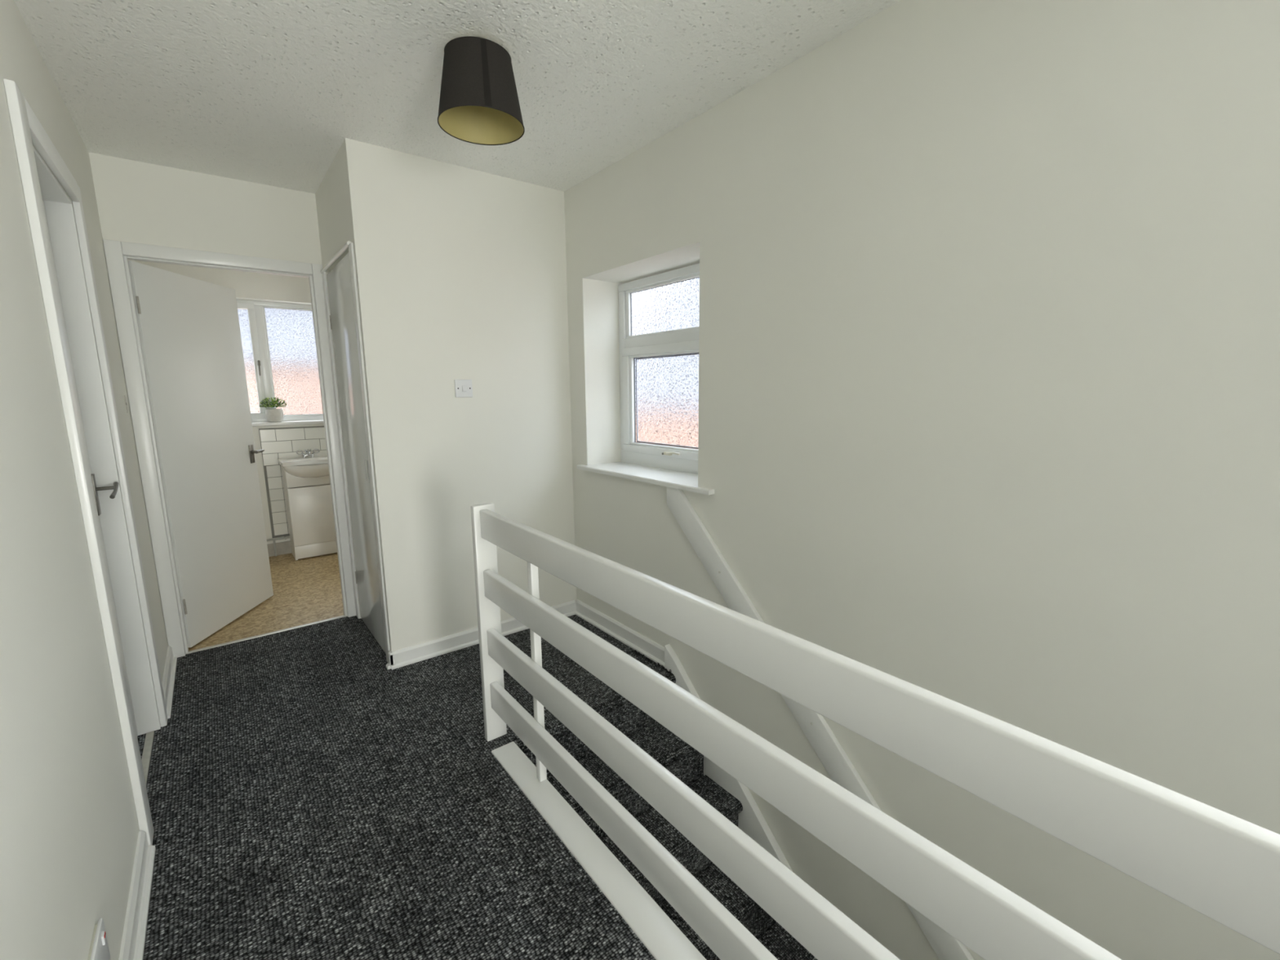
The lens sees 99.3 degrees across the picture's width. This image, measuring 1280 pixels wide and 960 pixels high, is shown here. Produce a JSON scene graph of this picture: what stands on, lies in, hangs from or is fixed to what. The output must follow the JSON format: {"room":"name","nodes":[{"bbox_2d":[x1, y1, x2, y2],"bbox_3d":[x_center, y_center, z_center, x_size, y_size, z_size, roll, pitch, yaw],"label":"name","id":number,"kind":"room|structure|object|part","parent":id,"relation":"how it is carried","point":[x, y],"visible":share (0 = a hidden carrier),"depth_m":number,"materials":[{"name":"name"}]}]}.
{"room":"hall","nodes":[
{"label":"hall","id":0,"kind":"room"},
{"bbox_2d":[0,0,168,959],"bbox_3d":[-0.943,0.166,0.660,0.124,2.646,8.550,-8,12,-37],"label":"wall","id":1,"kind":"structure","parent":0,"point":[69,829],"depth_m":1.15,"materials":[{"name":"paint"}]},
{"bbox_2d":[3,79,167,845],"bbox_3d":[-1.779,0.037,1.734,0.144,2.074,0.840,-8,12,-37],"label":"door","id":2,"kind":"structure","parent":1,"relation":"in","point":[50,210],"depth_m":1.90,"materials":[{"name":"paint"}]},
{"bbox_3d":[-1.976,0.053,1.975,0.008,0.150,0.040,-8,12,-37],"label":"handle plate","id":3,"kind":"part","parent":2,"relation":"part of","materials":[{"name":"metal"}]},
{"bbox_3d":[-1.924,0.039,1.959,0.062,0.046,0.124,-8,12,-37],"label":"handle lever","id":4,"kind":"part","parent":2,"relation":"part of","materials":[{"name":"metal"}]},
{"bbox_2d":[87,918,110,959],"bbox_3d":[-1.057,0.951,1.063,0.017,0.096,0.146,-8,12,-37],"label":"wall socket","id":5,"kind":"object","parent":1,"relation":"attached to","point":[99,949],"visible":1,"depth_m":1.08,"materials":[{"name":"white plastic"}]},
{"bbox_3d":[-1.062,0.953,1.060,0.005,0.086,0.134,-8,12,-37],"label":"plate","id":6,"kind":"part","parent":5,"relation":"part of","materials":[{"name":"white plastic"}]},
{"bbox_2d":[119,645,177,959],"bbox_3d":[-0.311,1.290,0.168,0.028,0.075,6.730,-8,12,-37],"label":"baseboard","id":7,"kind":"structure","parent":1,"relation":"attached to","point":[133,941],"depth_m":1.45,"materials":[{"name":"white paint"}]},
{"bbox_2d":[102,239,355,657],"bbox_3d":[-2.311,-0.161,3.090,0.778,2.033,0.883,8,13,42],"label":"door","id":8,"kind":"structure","parent":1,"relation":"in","point":[180,339],"depth_m":2.95,"materials":[{"name":"white paint"}]},
{"bbox_3d":[-2.338,-0.345,2.476,0.002,0.080,0.030,-8,12,-37],"label":"keep plate","id":9,"kind":"part","parent":8,"relation":"part of","materials":[{"name":"grey metal"}]},
{"bbox_3d":[-2.447,-0.165,3.431,0.005,0.115,0.040,-1,9,-5],"label":"handle plate","id":10,"kind":"part","parent":8,"relation":"part of","materials":[{"name":"metal"}]},
{"bbox_3d":[-2.422,-0.181,3.448,0.049,0.021,0.077,-1,9,-5],"label":"handle lever","id":11,"kind":"part","parent":8,"relation":"part of","materials":[{"name":"metal"}]},
{"bbox_2d":[88,152,322,264],"bbox_3d":[-1.696,-0.254,3.246,1.930,2.646,0.100,-8,12,-37],"label":"wall","id":12,"kind":"structure","parent":0,"point":[141,202],"depth_m":2.66,"materials":[{"name":"paint"}]},
{"bbox_2d":[135,260,327,556],"bbox_3d":[-2.774,-0.492,4.755,2.370,2.646,0.266,-8,12,-37],"label":"wall","id":13,"kind":"structure","parent":0,"point":[277,442],"depth_m":4.45,"materials":[{"name":"tile"}]},
{"bbox_2d":[266,536,289,556],"bbox_3d":[-3.074,0.563,4.496,0.314,0.154,0.030,-8,12,-37],"label":"pipe","id":14,"kind":"object","parent":13,"relation":"attached to","point":[284,537],"visible":0.57,"depth_m":4.52,"materials":[{"name":"grey metal"}]},
{"bbox_2d":[236,299,324,426],"bbox_3d":[-2.903,-0.958,4.510,1.450,0.992,0.183,-8,12,-37],"label":"window","id":15,"kind":"structure","parent":13,"relation":"in","point":[278,344],"depth_m":4.51,"materials":[{"name":"white paint"}]},
{"bbox_3d":[-3.267,-0.935,4.290,0.375,0.830,0.004,-8,12,-37],"label":"casement pane","id":16,"kind":"part","parent":15,"relation":"part of","materials":[{"name":"clear glass"}]},
{"bbox_3d":[-3.263,-0.935,4.285,0.455,0.910,0.052,-8,12,-37],"label":"sash","id":17,"kind":"part","parent":15,"relation":"part of","materials":[{"name":"white plastic"}]},
{"bbox_3d":[-3.068,-0.903,4.388,0.020,0.122,0.038,-8,12,-37],"label":"handle","id":18,"kind":"part","parent":15,"relation":"part of","materials":[{"name":"metal"}]},
{"bbox_2d":[258,397,287,422],"bbox_3d":[-3.002,-0.578,4.457,0.195,0.205,0.128,-8,12,-37],"label":"potted plant","id":19,"kind":"object","parent":15,"relation":"on","point":[271,415],"visible":1,"depth_m":4.43,"materials":[{"name":"green plant"}]},
{"bbox_3d":[-3.000,-0.530,4.467,0.128,0.106,0.128,-8,12,-37],"label":"pot","id":20,"kind":"part","parent":19,"relation":"part of","materials":[{"name":"ceramic"}]},
{"bbox_3d":[-2.880,-0.479,4.565,1.450,0.028,0.123,-8,12,-37],"label":"sill","id":21,"kind":"part","parent":15,"relation":"part of","materials":[{"name":"white paint"}]},
{"bbox_3d":[-2.747,-1.011,4.712,0.761,0.874,0.004,-8,12,-37],"label":"fixed pane","id":22,"kind":"part","parent":15,"relation":"part of","materials":[{"name":"clear glass"}]},
{"bbox_2d":[315,144,360,618],"bbox_3d":[-1.486,-0.194,2.872,0.050,2.646,0.754,-8,12,-37],"label":"wall","id":23,"kind":"structure","parent":0,"point":[331,203],"depth_m":2.65,"materials":[{"name":"paint"}]},
{"bbox_2d":[320,240,390,662],"bbox_3d":[-1.479,-0.116,2.848,0.046,2.000,0.777,-8,12,-37],"label":"door","id":24,"kind":"structure","parent":23,"relation":"in","point":[344,320],"depth_m":2.81,"materials":[{"name":"white paint"}]},
{"bbox_3d":[-1.343,-0.046,2.674,0.003,0.105,0.045,-8,12,-37],"label":"finger pull","id":25,"kind":"part","parent":24,"relation":"part of","materials":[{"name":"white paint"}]},
{"bbox_2d":[137,552,675,959],"bbox_3d":[-0.172,1.235,1.441,2.054,0.267,8.550,-8,12,-37],"label":"floor","id":26,"kind":"structure","parent":0,"point":[310,797],"depth_m":1.77,"materials":[{"name":"carpet"}]},
{"bbox_2d":[281,462,337,560],"bbox_3d":[-2.709,0.235,4.567,0.410,0.770,0.281,-8,12,-37],"label":"vanity unit","id":27,"kind":"object","parent":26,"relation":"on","point":[308,501],"visible":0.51,"depth_m":4.43,"materials":[{"name":"white wood"}]},
{"bbox_2d":[277,455,328,477],"bbox_3d":[-2.673,-0.101,4.461,0.450,0.146,0.418,-8,12,-37],"label":"washbasin","id":28,"kind":"object","parent":27,"relation":"in","point":[318,470],"visible":0.77,"depth_m":4.31,"materials":[{"name":"white ceramic"}]},
{"bbox_3d":[-2.584,-0.070,4.352,0.434,0.118,0.131,-8,12,-37],"label":"basin bowl","id":29,"kind":"part","parent":28,"relation":"part of","materials":[{"name":"white ceramic"}]},
{"bbox_2d":[296,448,319,457],"bbox_3d":[-2.756,-0.220,4.529,0.170,0.070,0.104,-8,12,-37],"label":"tap","id":30,"kind":"object","parent":28,"relation":"on","point":[308,452],"visible":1,"depth_m":4.54,"materials":[{"name":"silver metal"}]},
{"bbox_3d":[-2.821,-0.222,4.525,0.065,0.057,0.017,-8,12,-37],"label":"handle","id":31,"kind":"part","parent":30,"relation":"part of","materials":[{"name":"silver metal"}]},
{"bbox_3d":[-2.738,-0.234,4.590,0.065,0.057,0.017,-8,12,-37],"label":"handle","id":32,"kind":"part","parent":30,"relation":"part of","materials":[{"name":"silver metal"}]},
{"bbox_3d":[-2.630,-0.043,4.416,0.410,0.170,0.018,-8,12,-37],"label":"panel","id":33,"kind":"part","parent":27,"relation":"part of","materials":[{"name":"white ceramic"}]},
{"bbox_3d":[-2.627,0.281,4.470,0.410,0.473,0.018,-8,12,-37],"label":"cupboard door","id":34,"kind":"part","parent":27,"relation":"part of","materials":[{"name":"white wood"}]},
{"bbox_2d":[471,502,1279,959],"bbox_3d":[0.985,0.862,0.095,0.094,0.938,5.080,-8,12,-37],"label":"balustrade","id":35,"kind":"object","parent":26,"relation":"on","point":[1224,867],"visible":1,"depth_m":0.95,"materials":[{"name":"paint"}]},
{"bbox_3d":[-0.570,0.548,2.061,0.080,0.928,0.028,-8,12,-37],"label":"newel post","id":36,"kind":"part","parent":35,"relation":"part of","materials":[{"name":"paint"}]},
{"bbox_3d":[0.999,1.132,0.131,0.030,0.103,5.052,-8,12,-37],"label":"rail","id":37,"kind":"part","parent":35,"relation":"part of","materials":[{"name":"paint"}]},
{"bbox_3d":[0.997,0.918,0.095,0.030,0.103,5.052,-8,12,-37],"label":"rail","id":38,"kind":"part","parent":35,"relation":"part of","materials":[{"name":"paint"}]},
{"bbox_3d":[0.995,0.690,0.058,0.030,0.102,5.052,-8,12,-37],"label":"rail","id":39,"kind":"part","parent":35,"relation":"part of","materials":[{"name":"paint"}]},
{"bbox_2d":[13,0,900,193],"bbox_3d":[-0.120,-1.329,1.176,2.370,0.120,8.900,-8,12,-37],"label":"ceiling","id":40,"kind":"structure","parent":0,"point":[268,92],"depth_m":1.81,"materials":[{"name":"white paint"}]},
{"bbox_2d":[437,35,524,145],"bbox_3d":[-0.507,-1.241,1.725,0.268,0.224,0.268,-8,12,-37],"label":"ceiling lamp","id":41,"kind":"object","parent":40,"relation":"hanging from","point":[479,102],"visible":1,"depth_m":1.65,"materials":[{"name":"grey fabric"}]},
{"bbox_2d":[342,137,576,651],"bbox_3d":[-0.835,-0.199,2.859,1.059,2.646,0.070,-8,12,-37],"label":"wall","id":42,"kind":"structure","parent":0,"point":[461,271],"depth_m":2.72,"materials":[{"name":"paint"}]},
{"bbox_2d":[386,650,393,669],"bbox_3d":[-1.232,0.883,2.672,0.028,0.080,0.033,-8,12,-37],"label":"baseboard","id":43,"kind":"structure","parent":42,"relation":"attached to","point":[388,664],"depth_m":2.66,"materials":[{"name":"white paint"}]},
{"bbox_2d":[454,379,472,397],"bbox_3d":[-0.881,-0.459,2.724,0.088,0.088,0.020,-8,12,-37],"label":"light switch","id":44,"kind":"object","parent":42,"relation":"attached to","point":[463,388],"visible":1,"depth_m":2.72,"materials":[{"name":"white plastic"}]},
{"bbox_2d":[389,600,576,669],"bbox_3d":[-0.804,0.828,2.982,1.057,0.080,0.028,-8,12,-37],"label":"baseboard","id":45,"kind":"structure","parent":42,"relation":"attached to","point":[438,646],"depth_m":2.84,"materials":[{"name":"white paint"}]},
{"bbox_2d":[564,0,1279,959],"bbox_3d":[0.759,1.092,2.159,0.316,4.996,8.550,-8,12,-37],"label":"wall","id":46,"kind":"structure","parent":0,"point":[988,331],"depth_m":1.44,"materials":[{"name":"paint"}]},
{"bbox_2d":[575,599,664,666],"bbox_3d":[-0.127,0.820,2.974,0.028,0.085,0.847,-8,12,-37],"label":"baseboard","id":47,"kind":"structure","parent":46,"relation":"attached to","point":[653,651],"depth_m":2.93,"materials":[{"name":"white paint"}]},
{"bbox_2d":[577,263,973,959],"bbox_3d":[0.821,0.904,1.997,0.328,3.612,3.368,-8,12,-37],"label":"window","id":48,"kind":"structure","parent":46,"relation":"in","point":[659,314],"depth_m":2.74,"materials":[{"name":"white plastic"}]},
{"bbox_3d":[0.070,-0.025,2.752,0.268,0.021,1.040,-8,12,-37],"label":"sill","id":49,"kind":"part","parent":48,"relation":"part of","materials":[{"name":"white paint"}]},
{"bbox_3d":[0.179,-0.546,2.787,0.060,0.995,0.886,-8,12,-37],"label":"frame","id":50,"kind":"part","parent":48,"relation":"part of","materials":[{"name":"white plastic"}]},
{"bbox_3d":[0.168,-0.407,2.800,0.052,0.576,0.806,-8,12,-37],"label":"sash","id":51,"kind":"part","parent":48,"relation":"part of","materials":[{"name":"white plastic"}]},
{"bbox_3d":[0.181,-0.872,2.737,0.004,0.233,0.732,-8,12,-37],"label":"pane","id":52,"kind":"part","parent":48,"relation":"part of","materials":[{"name":"clear glass"}]},
{"bbox_3d":[0.178,-0.407,2.808,0.004,0.473,0.654,-8,12,-37],"label":"pane","id":53,"kind":"part","parent":48,"relation":"part of","materials":[{"name":"clear glass"}]},
{"bbox_3d":[0.164,-0.134,2.769,0.022,0.022,0.114,-6,11,-30],"label":"catch lever","id":54,"kind":"part","parent":48,"relation":"part of","materials":[{"name":"beige plastic"}]},
{"bbox_3d":[0.948,1.467,1.700,0.026,2.596,2.610,-8,12,-37],"label":"handrail","id":55,"kind":"part","parent":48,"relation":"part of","materials":[{"name":"white wood"}]},
{"bbox_3d":[1.474,3.865,0.963,1.250,0.100,5.130,-8,12,-37],"label":"floor","id":56,"kind":"structure","parent":0,"visible":0},
{"bbox_2d":[523,644,817,959],"bbox_3d":[0.659,2.428,1.553,0.867,2.879,2.725,-8,12,-37],"label":"staircase","id":57,"kind":"structure","parent":56,"relation":"on","point":[723,792],"depth_m":2.23,"materials":[{"name":"carpet"}]}
]}

